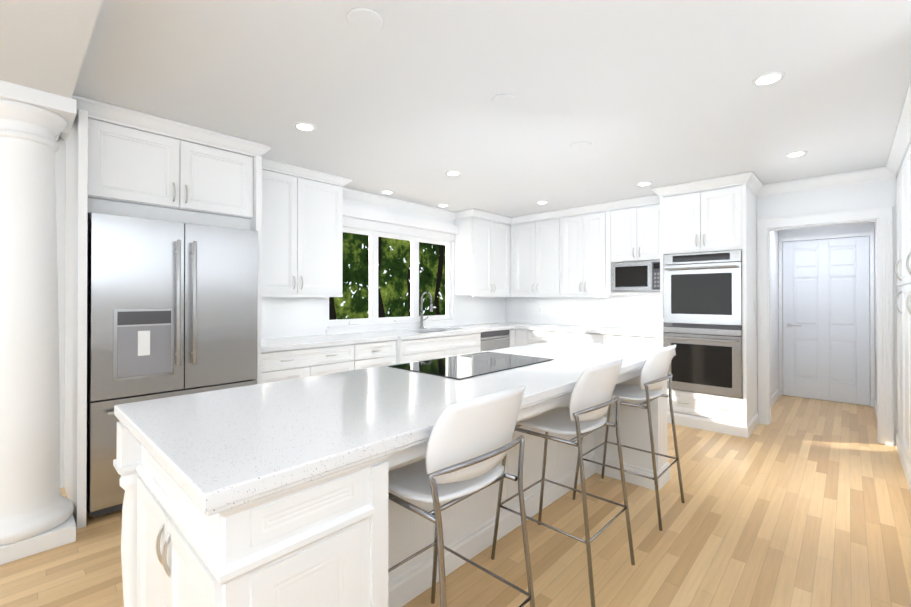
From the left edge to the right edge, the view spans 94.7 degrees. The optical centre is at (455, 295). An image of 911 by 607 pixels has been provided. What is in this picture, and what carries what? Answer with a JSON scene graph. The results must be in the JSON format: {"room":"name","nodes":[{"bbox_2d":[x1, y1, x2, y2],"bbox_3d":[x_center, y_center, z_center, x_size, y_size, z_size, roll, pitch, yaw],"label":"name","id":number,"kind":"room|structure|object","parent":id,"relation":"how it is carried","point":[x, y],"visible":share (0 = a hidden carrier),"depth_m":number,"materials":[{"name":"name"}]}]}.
{"room":"kitchen","nodes":[
{"label":"kitchen","id":0,"kind":"room"},
{"bbox_2d":[55,136,505,487],"bbox_3d":[-1.054,0.093,4.684,0.140,2.440,5.460,0,0,43],"label":"wall","id":1,"kind":"structure","parent":0,"point":[283,317],"depth_m":3.99,"materials":[{"name":"white paint"}]},
{"bbox_2d":[261,158,352,296],"bbox_3d":[-1.477,-0.560,3.840,0.398,1.138,0.983,0,0,43],"label":"upper cabinet","id":2,"kind":"object","parent":1,"relation":"attached to","point":[302,232],"visible":0.73,"depth_m":3.75,"materials":[{"name":"white wood"}]},
{"bbox_2d":[326,205,458,334],"bbox_3d":[-0.690,-0.265,5.011,0.224,1.360,1.923,0,0,43],"label":"window","id":3,"kind":"structure","parent":1,"relation":"in","point":[358,220],"depth_m":4.96,"materials":[{"name":"white wood"}]},
{"bbox_2d":[343,188,455,220],"bbox_3d":[-0.651,-1.069,4.975,0.095,0.108,1.910,0,0,43],"label":"crown molding","id":4,"kind":"structure","parent":1,"relation":"attached to","point":[348,194],"depth_m":4.90,"materials":[{"name":"white"}]},
{"bbox_2d":[455,209,511,296],"bbox_3d":[0.509,-0.550,5.958,0.398,1.138,1.223,0,0,43],"label":"upper cabinet","id":5,"kind":"object","parent":1,"relation":"attached to","point":[482,253],"visible":0.94,"depth_m":5.65,"materials":[{"name":"white wood"}]},
{"bbox_2d":[0,395,910,606],"bbox_3d":[-1.882,1.345,2.808,8.410,0.080,13.000,0,0,43],"label":"floor","id":6,"kind":"structure","parent":0,"point":[800,502],"depth_m":2.23,"materials":[{"name":"brown wood"}]},
{"bbox_2d":[0,80,76,564],"bbox_3d":[-2.294,0.127,2.220,0.416,2.349,0.416,0,0,43],"label":"column","id":7,"kind":"structure","parent":6,"relation":"on","point":[36,511],"depth_m":2.14,"materials":[{"name":"white"}]},
{"bbox_2d":[60,95,271,528],"bbox_3d":[-2.035,0.086,2.978,0.758,2.438,1.160,0,0,43],"label":"cabinet","id":8,"kind":"object","parent":6,"relation":"on","point":[121,161],"visible":0.81,"depth_m":2.66,"materials":[{"name":"white wood"}]},
{"bbox_2d":[86,213,257,516],"bbox_3d":[-2.003,0.408,2.954,0.781,1.765,0.924,0,0,43],"label":"fridge","id":9,"kind":"object","parent":6,"relation":"on","point":[171,309],"visible":0.65,"depth_m":2.62,"materials":[{"name":"grey metal"}]},
{"bbox_2d":[261,344,356,383],"bbox_3d":[-1.439,0.872,3.720,0.608,0.874,0.869,0,0,43],"label":"base cabinet","id":10,"kind":"object","parent":6,"relation":"on","point":[282,365],"depth_m":3.50,"materials":[{"name":"white wood"}]},
{"bbox_2d":[357,340,396,369],"bbox_3d":[-0.973,0.874,4.217,0.608,0.874,0.494,0,0,43],"label":"base cabinet","id":11,"kind":"object","parent":6,"relation":"on","point":[381,353],"depth_m":4.01,"materials":[{"name":"white wood"}]},
{"bbox_2d":[113,368,669,606],"bbox_3d":[0.175,0.871,2.223,0.927,0.862,2.987,0,0,43],"label":"kitchen island","id":12,"kind":"object","parent":6,"relation":"on","point":[349,537],"visible":0.46,"depth_m":1.16,"materials":[{"name":"white wood"}]},
{"bbox_2d":[114,341,675,515],"bbox_3d":[0.186,0.413,2.237,0.985,0.052,3.010,0,0,43],"label":"island countertop","id":13,"kind":"structure","parent":12,"relation":"on","point":[214,452],"depth_m":1.32,"materials":[{"name":"white stone"}]},
{"bbox_2d":[389,352,553,379],"bbox_3d":[0.117,0.384,2.412,0.525,0.005,0.850,0,0,43],"label":"cooktop","id":14,"kind":"object","parent":13,"relation":"in","point":[460,367],"visible":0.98,"depth_m":2.33,"materials":[{"name":"black glass"}]},
{"bbox_2d":[397,333,480,363],"bbox_3d":[-0.340,0.877,4.857,0.658,0.874,1.305,0,0,43],"label":"base cabinet","id":15,"kind":"object","parent":6,"relation":"on","point":[409,350],"depth_m":4.53,"materials":[{"name":"white wood"}]},
{"bbox_2d":[261,322,534,351],"bbox_3d":[-0.339,0.506,4.841,0.683,0.215,4.005,0,0,43],"label":"countertop","id":16,"kind":"structure","parent":15,"relation":"on","point":[280,344],"depth_m":4.20,"materials":[{"name":"white stone"}]},
{"bbox_2d":[419,291,432,328],"bbox_3d":[-0.332,0.172,5.141,0.215,0.455,0.131,0,0,43],"label":"faucet","id":17,"kind":"object","parent":16,"relation":"on","point":[421,317],"visible":1,"depth_m":5.15,"materials":[{"name":"silver metal"}]},
{"bbox_2d":[388,385,534,606],"bbox_3d":[-0.051,0.794,1.444,0.545,1.011,0.459,0,0,43],"label":"stool","id":18,"kind":"object","parent":6,"relation":"on","point":[470,444],"visible":0.96,"depth_m":1.27,"materials":[{"name":"white plastic"}]},
{"bbox_2d":[508,329,514,346],"bbox_3d":[0.541,0.882,5.833,0.608,0.874,0.125,0,0,43],"label":"base cabinet","id":19,"kind":"object","parent":6,"relation":"on","point":[511,331],"depth_m":5.64,"materials":[{"name":"white wood"}]},
{"bbox_2d":[481,330,509,350],"bbox_3d":[0.330,0.832,5.535,0.611,0.766,0.592,0,0,43],"label":"dishwasher","id":20,"kind":"object","parent":19,"relation":"in","point":[494,340],"visible":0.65,"depth_m":5.34,"materials":[{"name":"grey metal"}]},
{"bbox_2d":[515,329,526,346],"bbox_3d":[1.081,0.882,5.836,0.211,0.874,0.608,0,0,43],"label":"base cabinet","id":21,"kind":"object","parent":6,"relation":"on","point":[525,337],"depth_m":5.62,"materials":[{"name":"white wood"}]},
{"bbox_2d":[527,329,558,344],"bbox_3d":[1.327,0.880,5.605,0.463,0.874,0.608,0,0,43],"label":"base cabinet","id":22,"kind":"object","parent":6,"relation":"on","point":[533,336],"depth_m":5.41,"materials":[{"name":"white wood"}]},
{"bbox_2d":[491,359,634,606],"bbox_3d":[0.523,0.797,2.057,0.545,1.011,0.459,0,0,43],"label":"stool","id":23,"kind":"object","parent":6,"relation":"on","point":[591,401],"visible":0.94,"depth_m":1.90,"materials":[{"name":"white plastic"}]},
{"bbox_2d":[559,331,606,344],"bbox_3d":[1.714,0.879,5.242,0.598,0.874,0.608,0,0,43],"label":"base cabinet","id":24,"kind":"object","parent":6,"relation":"on","point":[587,338],"depth_m":5.01,"materials":[{"name":"white wood"}]},
{"bbox_2d":[519,324,659,337],"bbox_3d":[1.697,0.420,5.235,1.795,0.039,0.645,0,0,43],"label":"countertop","id":25,"kind":"structure","parent":24,"relation":"on","point":[546,327],"depth_m":5.02,"materials":[{"name":"white stone"}]},
{"bbox_2d":[572,345,684,530],"bbox_3d":[1.098,0.799,2.670,0.545,1.011,0.459,0,0,43],"label":"stool","id":26,"kind":"object","parent":6,"relation":"on","point":[654,372],"visible":0.92,"depth_m":2.49,"materials":[{"name":"white plastic"}]},
{"bbox_2d":[607,334,659,348],"bbox_3d":[2.148,0.877,4.835,0.592,0.874,0.608,0,0,43],"label":"base cabinet","id":27,"kind":"object","parent":6,"relation":"on","point":[613,340],"depth_m":4.60,"materials":[{"name":"white wood"}]},
{"bbox_2d":[651,171,762,437],"bbox_3d":[2.611,0.093,4.347,0.882,2.438,0.694,0,0,43],"label":"tall cabinet","id":28,"kind":"object","parent":6,"relation":"on","point":[713,214],"visible":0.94,"depth_m":4.10,"materials":[{"name":"white wood"}]},
{"bbox_2d":[663,250,742,398],"bbox_3d":[2.580,0.264,4.313,0.680,1.385,0.626,0,0,43],"label":"wall oven","id":29,"kind":"object","parent":28,"relation":"in","point":[702,306],"visible":0.96,"depth_m":4.10,"materials":[{"name":"grey metal"}]},
{"bbox_2d":[894,148,905,475],"bbox_3d":[3.688,0.087,3.194,0.398,2.438,0.902,0,0,43],"label":"tall cabinet","id":30,"kind":"object","parent":6,"relation":"on","point":[898,165],"depth_m":3.36,"materials":[{"name":"white wood"}]},
{"bbox_2d":[902,112,910,491],"bbox_3d":[3.072,0.084,2.537,0.398,2.438,0.900,0,0,43],"label":"tall cabinet","id":31,"kind":"object","parent":6,"relation":"on","point":[906,140],"depth_m":2.96,"materials":[{"name":"white wood"}]},
{"bbox_2d":[0,0,910,216],"bbox_3d":[-1.900,-1.105,2.837,8.360,0.260,13.000,0,0,43],"label":"ceiling","id":32,"kind":"structure","parent":0,"point":[634,93],"depth_m":2.24,"materials":[{"name":"white paint"}]},
{"bbox_2d":[294,122,315,130],"bbox_3d":[-1.008,-1.132,2.809,0.140,0.007,0.140,0,0,43],"label":"recessed light","id":33,"kind":"object","parent":32,"relation":"in","point":[304,126],"visible":1,"depth_m":2.79,"materials":[{"name":"white"}]},
{"bbox_2d":[347,8,383,32],"bbox_3d":[-0.372,-1.136,1.733,0.150,0.008,0.150,0,0,43],"label":"ceiling plate","id":34,"kind":"object","parent":32,"relation":"attached to","point":[366,20],"visible":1,"depth_m":1.72,"materials":[{"name":"white paint"}]},
{"bbox_2d":[381,190,393,193],"bbox_3d":[-0.739,-1.124,4.544,0.140,0.007,0.140,0,0,43],"label":"recessed light","id":35,"kind":"object","parent":32,"relation":"in","point":[387,192],"visible":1,"depth_m":4.54,"materials":[{"name":"white plastic"}]},
{"bbox_2d":[445,171,460,175],"bbox_3d":[-0.023,-1.127,3.860,0.140,0.007,0.140,0,0,43],"label":"recessed light","id":36,"kind":"object","parent":32,"relation":"in","point":[452,173],"visible":1,"depth_m":3.85,"materials":[{"name":"white plastic"}]},
{"bbox_2d":[492,94,517,106],"bbox_3d":[0.285,-1.132,2.433,0.150,0.008,0.150,0,0,43],"label":"ceiling plate","id":37,"kind":"object","parent":32,"relation":"attached to","point":[503,100],"visible":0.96,"depth_m":2.42,"materials":[{"name":"white paint"}]},
{"bbox_2d":[571,141,590,148],"bbox_3d":[0.941,-1.129,3.148,0.150,0.008,0.150,0,0,43],"label":"ceiling plate","id":38,"kind":"object","parent":32,"relation":"attached to","point":[581,145],"visible":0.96,"depth_m":3.14,"materials":[{"name":"white paint"}]},
{"bbox_2d":[637,182,651,185],"bbox_3d":[1.897,-1.125,4.212,0.140,0.007,0.140,0,0,43],"label":"recessed light","id":39,"kind":"object","parent":32,"relation":"in","point":[643,183],"visible":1,"depth_m":4.19,"materials":[{"name":"white"}]},
{"bbox_2d":[752,71,784,85],"bbox_3d":[1.637,-1.134,2.194,0.140,0.007,0.140,0,0,43],"label":"recessed light","id":40,"kind":"object","parent":32,"relation":"in","point":[768,78],"visible":1,"depth_m":2.18,"materials":[{"name":"white"}]},
{"bbox_2d":[785,151,806,156],"bbox_3d":[2.710,-1.129,3.340,0.140,0.007,0.140,0,0,43],"label":"recessed light","id":41,"kind":"object","parent":32,"relation":"in","point":[795,153],"visible":1,"depth_m":3.33,"materials":[{"name":"white"}]},
{"bbox_2d":[506,177,899,445],"bbox_3d":[2.548,0.095,4.967,4.730,2.440,0.120,0,0,43],"label":"wall","id":42,"kind":"structure","parent":0,"point":[589,311],"depth_m":5.00,"materials":[{"name":"white paint"}]},
{"bbox_2d":[511,210,562,296],"bbox_3d":[1.212,-0.565,5.911,0.820,1.108,0.330,0,0,43],"label":"upper cabinet","id":43,"kind":"object","parent":42,"relation":"attached to","point":[536,239],"depth_m":5.76,"materials":[{"name":"white wood"}]},
{"bbox_2d":[538,306,541,313],"bbox_3d":[1.230,0.202,6.112,0.070,0.115,0.008,0,0,43],"label":"electrical outlet plate","id":44,"kind":"object","parent":42,"relation":"attached to","point":[539,307],"depth_m":6.11,"materials":[{"name":"white plastic"}]},
{"bbox_2d":[563,202,622,296],"bbox_3d":[1.738,-0.567,5.418,0.682,1.108,0.330,0,0,43],"label":"upper cabinet","id":45,"kind":"object","parent":42,"relation":"attached to","point":[574,252],"depth_m":5.27,"materials":[{"name":"white wood"}]},
{"bbox_2d":[611,194,659,262],"bbox_3d":[2.209,-0.764,4.978,0.688,0.718,0.330,0,0,43],"label":"upper cabinet","id":46,"kind":"object","parent":42,"relation":"attached to","point":[635,222],"depth_m":4.86,"materials":[{"name":"white wood"}]},
{"bbox_2d":[611,260,659,291],"bbox_3d":[2.196,-0.224,4.955,0.610,0.353,0.306,0,0,43],"label":"microwave","id":47,"kind":"object","parent":46,"relation":"attached to","point":[638,276],"visible":0.69,"depth_m":4.85,"materials":[{"name":"silver metal"}]},
{"bbox_2d":[757,205,893,445],"bbox_3d":[3.512,0.260,4.043,0.990,2.100,0.148,0,0,43],"label":"door frame","id":48,"kind":"structure","parent":42,"relation":"attached to","point":[884,294],"depth_m":3.80,"materials":[{"name":"white wood"}]},
{"bbox_2d":[757,166,895,197],"bbox_3d":[3.468,-1.074,3.988,0.996,0.108,0.095,0,0,43],"label":"crown molding","id":49,"kind":"structure","parent":42,"relation":"attached to","point":[842,179],"depth_m":3.94,"materials":[{"name":"white wood"}]},
{"bbox_2d":[771,230,778,396],"bbox_3d":[3.781,0.095,5.120,0.120,2.440,1.789,0,0,43],"label":"wall","id":50,"kind":"structure","parent":0,"point":[776,235],"depth_m":5.31,"materials":[{"name":"white paint"}]},
{"bbox_2d":[771,388,779,406],"bbox_3d":[3.732,1.265,5.052,0.135,0.100,1.628,0,0,43],"label":"baseboard","id":51,"kind":"structure","parent":50,"relation":"attached to","point":[775,396],"depth_m":5.22,"materials":[{"name":"white wood"}]},
{"bbox_2d":[779,222,871,390],"bbox_3d":[4.714,0.096,5.369,0.900,2.440,0.150,0,0,43],"label":"wall","id":52,"kind":"structure","parent":0,"point":[858,227],"depth_m":5.27,"materials":[{"name":"white paint"}]},
{"bbox_2d":[779,232,874,406],"bbox_3d":[4.628,0.278,5.270,0.902,2.075,0.105,0,0,43],"label":"door","id":53,"kind":"structure","parent":52,"relation":"in","point":[826,328],"depth_m":5.25,"materials":[{"name":"white paint"}]},
{"bbox_2d":[872,222,876,402],"bbox_3d":[4.529,0.092,4.419,0.130,2.440,1.789,0,0,43],"label":"wall","id":54,"kind":"structure","parent":0,"point":[873,223],"depth_m":4.88,"materials":[{"name":"white paint"}]},
{"bbox_2d":[874,399,876,418],"bbox_3d":[4.473,1.262,4.357,0.135,0.100,1.628,0,0,43],"label":"baseboard","id":55,"kind":"structure","parent":54,"relation":"attached to","point":[875,404],"depth_m":4.63,"materials":[{"name":"white wood"}]},
{"label":"outside","id":56,"kind":"structure","parent":0,"visible":0},
{"bbox_2d":[329,232,445,319],"bbox_3d":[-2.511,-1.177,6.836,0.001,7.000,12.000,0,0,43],"label":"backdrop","id":57,"kind":"structure","parent":56,"point":[393,279],"depth_m":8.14,"materials":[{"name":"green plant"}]}
]}

